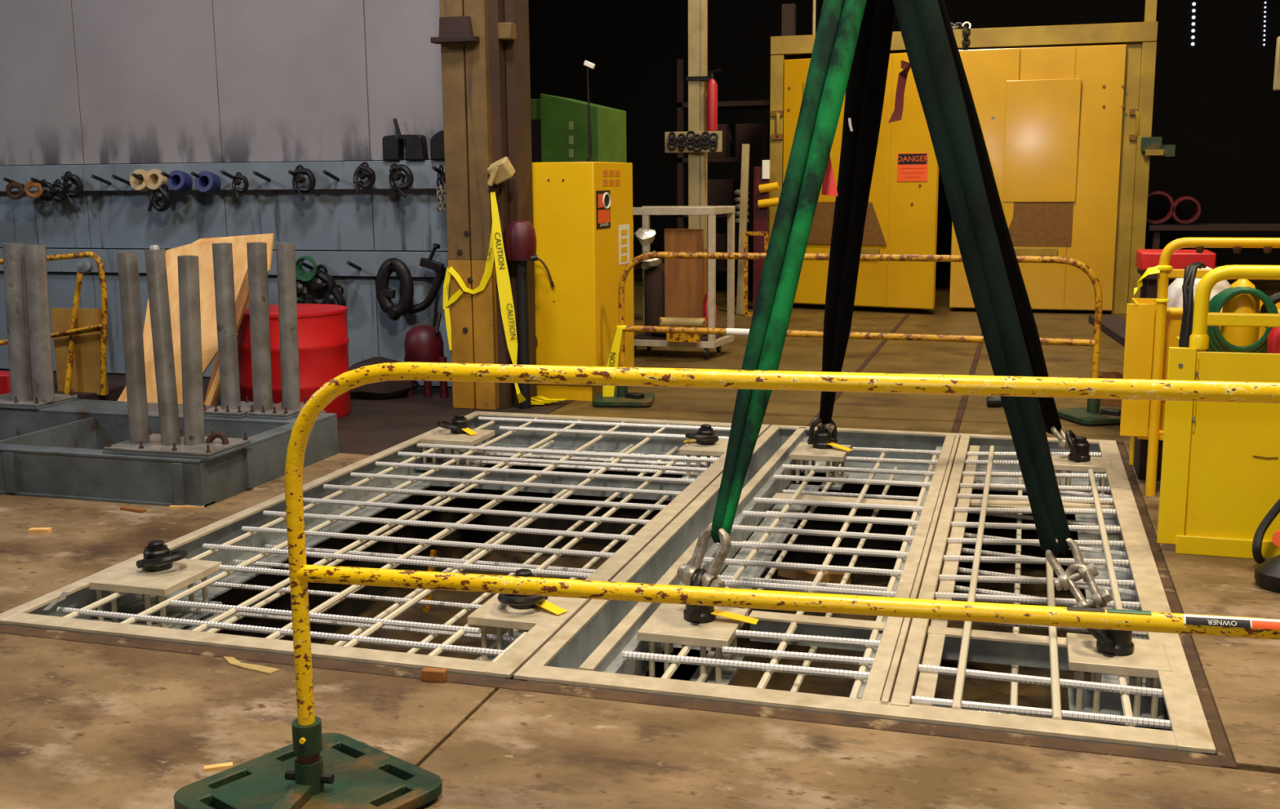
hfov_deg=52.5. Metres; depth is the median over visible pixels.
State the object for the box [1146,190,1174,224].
coil
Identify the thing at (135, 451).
steel skid
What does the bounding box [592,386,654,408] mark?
barrier base
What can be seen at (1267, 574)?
tool
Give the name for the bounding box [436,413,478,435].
ring
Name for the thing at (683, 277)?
board
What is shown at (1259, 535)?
hose
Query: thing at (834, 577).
wood block
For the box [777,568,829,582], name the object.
wood offcut
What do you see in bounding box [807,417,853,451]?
ring
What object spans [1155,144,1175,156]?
plate
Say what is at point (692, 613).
ring
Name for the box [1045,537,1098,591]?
shackle
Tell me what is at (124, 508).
wood sliver
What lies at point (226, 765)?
wood sliver
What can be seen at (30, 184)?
coil
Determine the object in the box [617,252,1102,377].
barrier
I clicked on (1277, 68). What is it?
box
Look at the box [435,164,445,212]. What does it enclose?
hanging chain
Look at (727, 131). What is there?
crate
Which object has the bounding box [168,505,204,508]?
wood sliver
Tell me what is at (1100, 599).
shackle
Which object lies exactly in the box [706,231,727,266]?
crate
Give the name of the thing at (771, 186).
bumper cover
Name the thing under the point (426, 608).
stake
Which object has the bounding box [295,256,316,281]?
coil
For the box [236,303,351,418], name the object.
drum
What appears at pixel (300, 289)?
clamp
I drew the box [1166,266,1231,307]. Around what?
plastic bag
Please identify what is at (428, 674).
wood block
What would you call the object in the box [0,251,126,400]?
trolley
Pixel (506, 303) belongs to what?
caution tape
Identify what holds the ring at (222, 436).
attached to the steel skid
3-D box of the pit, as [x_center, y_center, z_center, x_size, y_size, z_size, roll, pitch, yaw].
[0.228,1.300,6.080,4.220,1.250,4.490,2,10,16]
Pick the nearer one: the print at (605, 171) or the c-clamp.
the print at (605, 171)
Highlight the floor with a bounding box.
[0,259,1279,808]
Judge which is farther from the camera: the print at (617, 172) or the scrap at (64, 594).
the print at (617, 172)
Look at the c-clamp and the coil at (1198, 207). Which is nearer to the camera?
the c-clamp
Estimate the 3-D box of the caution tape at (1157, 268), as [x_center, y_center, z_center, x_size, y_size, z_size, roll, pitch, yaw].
[2.369,-0.558,5.997,0.163,0.170,0.077,2,10,16]
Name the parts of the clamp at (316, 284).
arm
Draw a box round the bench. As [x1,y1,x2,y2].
[1146,223,1279,298]
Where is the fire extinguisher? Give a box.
[706,68,720,131]
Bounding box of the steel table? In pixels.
[1137,266,1279,298]
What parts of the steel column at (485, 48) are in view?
cap plate, flange plate, flange plate, flange plate, flange plate, plate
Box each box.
[530,93,626,163]
[1135,248,1216,271]
[1140,137,1164,155]
[1272,36,1279,90]
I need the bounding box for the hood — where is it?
[504,220,536,261]
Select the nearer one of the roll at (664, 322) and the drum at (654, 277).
the roll at (664, 322)
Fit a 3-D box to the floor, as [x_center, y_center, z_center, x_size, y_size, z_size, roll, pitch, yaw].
[0.663,-0.271,11.136,19.000,0.304,26.500,2,10,16]
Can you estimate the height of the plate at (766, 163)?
0.206 m
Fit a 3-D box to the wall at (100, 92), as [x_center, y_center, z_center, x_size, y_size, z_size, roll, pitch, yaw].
[-4.996,-3.714,9.916,8.550,7.000,0.464,2,10,16]
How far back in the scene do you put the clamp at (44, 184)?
10.00 m
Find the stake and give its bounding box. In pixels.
[422,549,437,612]
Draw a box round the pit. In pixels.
[208,455,1102,723]
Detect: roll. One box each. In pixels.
[129,168,150,191]
[146,168,167,190]
[167,169,192,192]
[195,170,221,194]
[659,316,706,342]
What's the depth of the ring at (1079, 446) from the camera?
6.80 m
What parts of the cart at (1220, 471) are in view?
hinge rod, hose coil, rail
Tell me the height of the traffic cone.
0.420 m
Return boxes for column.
[430,0,537,409]
[685,0,710,301]
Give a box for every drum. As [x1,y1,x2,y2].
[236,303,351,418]
[644,258,664,336]
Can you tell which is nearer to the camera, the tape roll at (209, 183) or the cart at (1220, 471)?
the cart at (1220, 471)
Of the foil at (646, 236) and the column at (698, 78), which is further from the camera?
the column at (698, 78)
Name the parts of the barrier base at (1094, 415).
plate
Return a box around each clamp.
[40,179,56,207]
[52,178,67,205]
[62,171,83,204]
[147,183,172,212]
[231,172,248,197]
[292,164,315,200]
[295,275,319,303]
[302,264,336,303]
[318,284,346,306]
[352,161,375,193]
[375,257,413,320]
[382,118,428,160]
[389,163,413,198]
[430,129,444,159]
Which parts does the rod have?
rod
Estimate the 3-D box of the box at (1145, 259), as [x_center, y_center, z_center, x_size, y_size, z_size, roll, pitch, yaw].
[2.965,-0.801,7.201,0.380,0.100,0.350,2,10,16]
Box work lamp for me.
[487,156,515,201]
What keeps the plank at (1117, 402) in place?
on the floor
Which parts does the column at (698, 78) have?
foot casing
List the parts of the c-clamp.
arm, hook rod, screw knob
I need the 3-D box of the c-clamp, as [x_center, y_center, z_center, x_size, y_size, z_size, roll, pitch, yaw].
[-1.529,-0.856,9.293,0.307,0.602,0.085,2,10,16]
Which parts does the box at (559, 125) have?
door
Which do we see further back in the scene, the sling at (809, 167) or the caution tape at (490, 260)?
the caution tape at (490, 260)
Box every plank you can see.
[1090,369,1123,378]
[1100,398,1121,406]
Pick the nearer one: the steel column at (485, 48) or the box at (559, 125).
the steel column at (485, 48)
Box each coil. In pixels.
[5,182,24,199]
[24,180,43,198]
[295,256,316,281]
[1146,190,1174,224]
[1172,195,1201,225]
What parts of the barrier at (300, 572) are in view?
rail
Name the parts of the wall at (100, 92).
wall panel, wall panel, wall panel, wall panel, wall panel, wall panel, tool rail, tool rail, wall panel, wall panel, wall panel, wall panel, wall panel, wall panel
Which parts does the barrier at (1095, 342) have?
rail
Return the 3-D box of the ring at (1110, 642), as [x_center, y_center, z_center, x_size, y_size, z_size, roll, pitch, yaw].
[1.479,0.713,4.114,0.166,0.126,0.180,2,10,16]
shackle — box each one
[676,525,731,587]
[813,417,835,431]
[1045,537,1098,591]
[1050,426,1074,448]
[1065,563,1112,608]
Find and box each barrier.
[284,361,1279,724]
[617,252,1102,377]
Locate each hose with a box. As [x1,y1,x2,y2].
[1252,497,1279,564]
[1259,292,1279,328]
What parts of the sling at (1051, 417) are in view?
sling leg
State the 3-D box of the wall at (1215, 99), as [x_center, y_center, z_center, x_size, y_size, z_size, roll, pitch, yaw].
[4.777,-6.493,22.504,22.000,8.000,0.222,2,10,16]
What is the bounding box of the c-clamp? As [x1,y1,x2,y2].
[408,243,446,327]
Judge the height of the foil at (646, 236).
0.147 m
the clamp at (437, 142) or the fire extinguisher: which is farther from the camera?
the fire extinguisher
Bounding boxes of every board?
[664,130,722,152]
[664,228,703,337]
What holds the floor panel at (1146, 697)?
on the floor
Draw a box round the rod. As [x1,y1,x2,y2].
[583,60,595,161]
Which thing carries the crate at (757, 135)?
on the rack at (681, 105)
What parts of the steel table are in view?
leg, leg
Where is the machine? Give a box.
[404,313,448,398]
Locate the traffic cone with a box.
[1220,279,1259,351]
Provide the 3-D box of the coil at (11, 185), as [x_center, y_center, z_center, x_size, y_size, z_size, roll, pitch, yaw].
[-4.829,-1.652,10.031,0.174,0.137,0.079,0,10,5]
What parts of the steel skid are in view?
plate, plate, plate, plate, plate, plate, plate, plate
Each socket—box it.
[293,755,324,795]
[617,386,627,396]
[1086,398,1100,413]
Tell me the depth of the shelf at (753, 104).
16.59 m
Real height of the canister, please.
0.200 m
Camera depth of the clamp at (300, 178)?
9.35 m
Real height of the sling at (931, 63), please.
2.563 m
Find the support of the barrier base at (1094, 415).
on the floor
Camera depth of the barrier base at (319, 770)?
3.16 m
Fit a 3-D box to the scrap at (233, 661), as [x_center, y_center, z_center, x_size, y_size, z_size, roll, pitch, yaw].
[-1.235,0.820,4.081,0.240,0.006,0.046,5,11,30]
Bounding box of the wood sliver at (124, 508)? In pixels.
[120,506,146,513]
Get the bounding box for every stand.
[504,220,537,408]
[743,231,768,315]
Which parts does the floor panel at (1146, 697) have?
lifting plate, anchor plate, lifting plate, anchor plate, tie plate, tie plate, lifting plate, anchor plate, anchor plate, lifting plate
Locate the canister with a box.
[1266,327,1279,353]
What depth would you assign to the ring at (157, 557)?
5.02 m
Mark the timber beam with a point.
(1113, 326)
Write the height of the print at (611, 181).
0.046 m
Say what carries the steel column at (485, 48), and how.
on the floor
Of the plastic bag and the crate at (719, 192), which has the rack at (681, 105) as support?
the crate at (719, 192)
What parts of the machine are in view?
leg, leg, lever, leg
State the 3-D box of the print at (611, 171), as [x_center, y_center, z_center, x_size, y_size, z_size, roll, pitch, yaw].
[-0.197,-1.597,8.979,0.002,0.045,0.107,2,10,16]
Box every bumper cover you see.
[757,197,779,208]
[758,182,778,192]
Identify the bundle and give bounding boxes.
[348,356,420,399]
[1178,262,1206,347]
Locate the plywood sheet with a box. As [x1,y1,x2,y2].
[117,233,274,405]
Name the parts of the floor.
rail, rail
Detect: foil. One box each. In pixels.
[633,227,655,245]
[641,250,661,269]
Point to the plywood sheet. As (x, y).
(202, 247)
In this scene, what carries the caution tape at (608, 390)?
attached to the barrier at (1095, 342)
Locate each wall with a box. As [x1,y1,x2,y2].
[0,0,452,386]
[528,0,1279,265]
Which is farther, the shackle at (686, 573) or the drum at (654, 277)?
the drum at (654, 277)
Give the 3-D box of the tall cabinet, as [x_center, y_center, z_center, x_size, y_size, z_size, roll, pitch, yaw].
[-0.404,-0.897,9.225,0.504,1.612,0.906,2,10,16]
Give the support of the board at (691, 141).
attached to the column at (698, 78)
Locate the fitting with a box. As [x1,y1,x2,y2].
[986,395,1003,407]
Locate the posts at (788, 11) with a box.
[781,0,1156,35]
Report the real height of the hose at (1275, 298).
0.180 m
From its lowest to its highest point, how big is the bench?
0.960 m
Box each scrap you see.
[42,591,67,610]
[222,656,279,675]
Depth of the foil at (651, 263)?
10.92 m
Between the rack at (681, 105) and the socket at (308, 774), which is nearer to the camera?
the socket at (308, 774)
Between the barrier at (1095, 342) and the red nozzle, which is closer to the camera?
the red nozzle
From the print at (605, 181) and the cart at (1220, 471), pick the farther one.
the print at (605, 181)
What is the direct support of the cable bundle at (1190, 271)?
hanging from the cart at (1220, 471)
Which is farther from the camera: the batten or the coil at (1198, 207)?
the coil at (1198, 207)
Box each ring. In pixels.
[136,539,187,571]
[204,431,228,444]
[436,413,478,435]
[497,568,567,614]
[683,568,759,624]
[684,423,718,444]
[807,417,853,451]
[1065,430,1090,462]
[1082,604,1133,655]
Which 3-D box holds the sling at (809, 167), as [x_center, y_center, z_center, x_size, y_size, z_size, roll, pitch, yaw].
[0.629,-0.892,4.872,0.177,2.533,1.606,5,11,28]
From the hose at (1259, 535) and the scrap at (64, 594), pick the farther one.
the hose at (1259, 535)
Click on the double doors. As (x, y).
(1064, 113)
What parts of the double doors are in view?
pull handle, door panel, filter panel, door, filter sill, door panel, door panel, door panel, filter sill, door, filter panel, door panel, door panel, pull handle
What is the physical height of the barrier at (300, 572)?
1.048 m
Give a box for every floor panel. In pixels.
[0,411,769,680]
[513,424,1216,754]
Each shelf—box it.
[677,100,769,110]
[678,212,753,217]
[715,265,753,271]
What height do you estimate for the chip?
0.016 m
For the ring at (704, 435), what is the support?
on the floor panel at (122, 599)
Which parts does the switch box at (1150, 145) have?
plate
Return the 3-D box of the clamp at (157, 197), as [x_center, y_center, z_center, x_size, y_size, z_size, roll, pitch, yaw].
[-3.608,-1.548,9.736,0.212,0.208,0.105,2,10,16]
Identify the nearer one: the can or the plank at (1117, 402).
the plank at (1117, 402)
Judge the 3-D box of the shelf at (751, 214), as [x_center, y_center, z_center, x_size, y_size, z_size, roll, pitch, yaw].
[1.227,-2.524,17.187,1.300,0.060,0.800,2,10,16]
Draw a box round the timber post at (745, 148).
[736,143,750,314]
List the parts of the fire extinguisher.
tank, handle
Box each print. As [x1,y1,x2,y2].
[603,169,608,177]
[603,179,608,186]
[608,169,613,177]
[608,179,613,186]
[614,169,620,177]
[614,179,619,186]
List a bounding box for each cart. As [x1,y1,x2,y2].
[632,205,735,359]
[1120,237,1279,496]
[1156,264,1279,559]
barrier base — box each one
[173,715,442,808]
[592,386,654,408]
[1057,398,1120,426]
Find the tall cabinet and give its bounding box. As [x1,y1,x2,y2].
[532,161,634,400]
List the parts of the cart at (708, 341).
post, post, cable coil, post, post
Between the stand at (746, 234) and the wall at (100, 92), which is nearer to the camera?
the wall at (100, 92)
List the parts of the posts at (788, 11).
post, post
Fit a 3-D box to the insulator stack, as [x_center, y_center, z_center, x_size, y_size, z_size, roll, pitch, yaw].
[1.153,-1.758,14.803,0.182,1.369,0.176,2,10,16]
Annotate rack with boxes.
[676,59,769,271]
[752,166,769,310]
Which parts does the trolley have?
tube frame, grey cap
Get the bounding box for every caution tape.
[443,226,494,350]
[490,191,566,404]
[602,324,626,396]
[1133,265,1173,302]
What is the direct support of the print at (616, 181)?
attached to the tall cabinet
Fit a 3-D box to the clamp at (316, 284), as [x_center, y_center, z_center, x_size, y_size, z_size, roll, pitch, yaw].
[-2.362,-0.854,9.528,0.295,0.344,0.139,2,10,16]
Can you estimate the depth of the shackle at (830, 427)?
7.20 m
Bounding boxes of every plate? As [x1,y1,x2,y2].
[762,160,769,178]
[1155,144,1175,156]
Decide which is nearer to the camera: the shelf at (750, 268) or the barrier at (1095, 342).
the barrier at (1095, 342)
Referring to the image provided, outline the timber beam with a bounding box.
[1088,315,1125,346]
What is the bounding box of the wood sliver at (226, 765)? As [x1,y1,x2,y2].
[204,761,232,771]
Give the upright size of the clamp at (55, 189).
0.205 m
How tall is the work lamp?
0.304 m
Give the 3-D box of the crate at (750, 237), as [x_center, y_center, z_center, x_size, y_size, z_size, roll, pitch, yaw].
[1.466,-2.052,17.146,0.420,0.420,0.500,2,10,16]
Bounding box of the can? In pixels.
[703,293,716,328]
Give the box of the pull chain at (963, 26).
[951,22,971,50]
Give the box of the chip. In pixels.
[27,527,52,533]
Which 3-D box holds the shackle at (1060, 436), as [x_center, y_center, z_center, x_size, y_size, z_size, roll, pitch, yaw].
[2.232,0.171,6.874,0.121,0.122,0.135,8,13,41]
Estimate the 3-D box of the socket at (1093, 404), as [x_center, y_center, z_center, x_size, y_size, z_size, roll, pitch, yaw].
[2.826,0.000,8.089,0.076,0.100,0.074,2,10,16]
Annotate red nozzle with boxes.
[1271,528,1279,546]
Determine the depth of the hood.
8.38 m
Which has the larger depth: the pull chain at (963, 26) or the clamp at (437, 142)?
the pull chain at (963, 26)
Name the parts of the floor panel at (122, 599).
lifting plate, anchor plate, lifting plate, anchor plate, anchor plate, lifting plate, anchor plate, lifting plate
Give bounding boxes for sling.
[710,0,866,543]
[818,0,895,425]
[888,0,1071,557]
[937,0,1062,435]
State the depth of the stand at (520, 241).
8.47 m
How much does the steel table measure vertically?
0.980 m
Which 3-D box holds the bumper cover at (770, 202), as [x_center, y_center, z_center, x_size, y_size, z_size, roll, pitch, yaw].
[1.452,-2.272,14.623,0.242,0.119,0.090,2,10,16]
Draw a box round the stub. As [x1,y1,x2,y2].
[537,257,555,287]
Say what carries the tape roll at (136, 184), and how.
hanging from the wall at (100, 92)
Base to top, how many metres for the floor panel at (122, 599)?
0.217 m
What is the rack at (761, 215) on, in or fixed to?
on the floor
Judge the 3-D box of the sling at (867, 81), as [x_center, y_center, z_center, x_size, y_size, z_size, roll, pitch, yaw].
[1.022,-1.074,6.285,0.195,2.674,1.485,-1,10,-3]
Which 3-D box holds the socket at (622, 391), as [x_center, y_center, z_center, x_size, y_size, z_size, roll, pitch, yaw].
[-0.120,-0.106,8.838,0.076,0.100,0.074,2,10,16]
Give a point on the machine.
(423, 343)
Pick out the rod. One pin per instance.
(591, 65)
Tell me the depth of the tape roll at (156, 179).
9.74 m
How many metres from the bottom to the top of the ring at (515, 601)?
0.125 m
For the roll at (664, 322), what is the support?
on the cart at (708, 341)
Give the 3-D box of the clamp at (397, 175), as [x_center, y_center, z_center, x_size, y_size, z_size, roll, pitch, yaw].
[-1.693,-1.578,9.155,0.198,0.244,0.105,2,10,16]
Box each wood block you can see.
[421,666,447,682]
[827,571,851,584]
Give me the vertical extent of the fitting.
0.084 m
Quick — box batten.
[204,333,237,405]
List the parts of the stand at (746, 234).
rail, rail, rail, rail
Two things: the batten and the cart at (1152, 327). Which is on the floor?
the cart at (1152, 327)
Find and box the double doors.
[768,21,1158,314]
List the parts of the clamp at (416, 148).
lever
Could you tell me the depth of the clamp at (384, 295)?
9.31 m
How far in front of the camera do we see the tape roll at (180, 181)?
9.65 m
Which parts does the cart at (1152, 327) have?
leg, rail, rail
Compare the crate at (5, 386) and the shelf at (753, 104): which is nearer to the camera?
the crate at (5, 386)
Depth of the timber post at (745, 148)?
14.31 m
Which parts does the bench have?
leg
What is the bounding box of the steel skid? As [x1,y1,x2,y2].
[0,242,338,507]
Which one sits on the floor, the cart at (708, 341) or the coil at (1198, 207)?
the cart at (708, 341)
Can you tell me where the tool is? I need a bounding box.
[1253,554,1279,593]
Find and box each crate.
[0,370,10,395]
[706,124,733,157]
[706,179,739,211]
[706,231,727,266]
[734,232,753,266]
[735,123,769,157]
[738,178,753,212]
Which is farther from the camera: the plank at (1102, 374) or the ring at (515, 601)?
the plank at (1102, 374)
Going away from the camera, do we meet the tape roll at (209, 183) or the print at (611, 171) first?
the print at (611, 171)
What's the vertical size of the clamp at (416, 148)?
0.292 m
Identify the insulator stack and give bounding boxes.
[733,189,749,230]
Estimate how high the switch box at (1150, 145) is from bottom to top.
0.190 m
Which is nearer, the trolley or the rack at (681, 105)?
the trolley

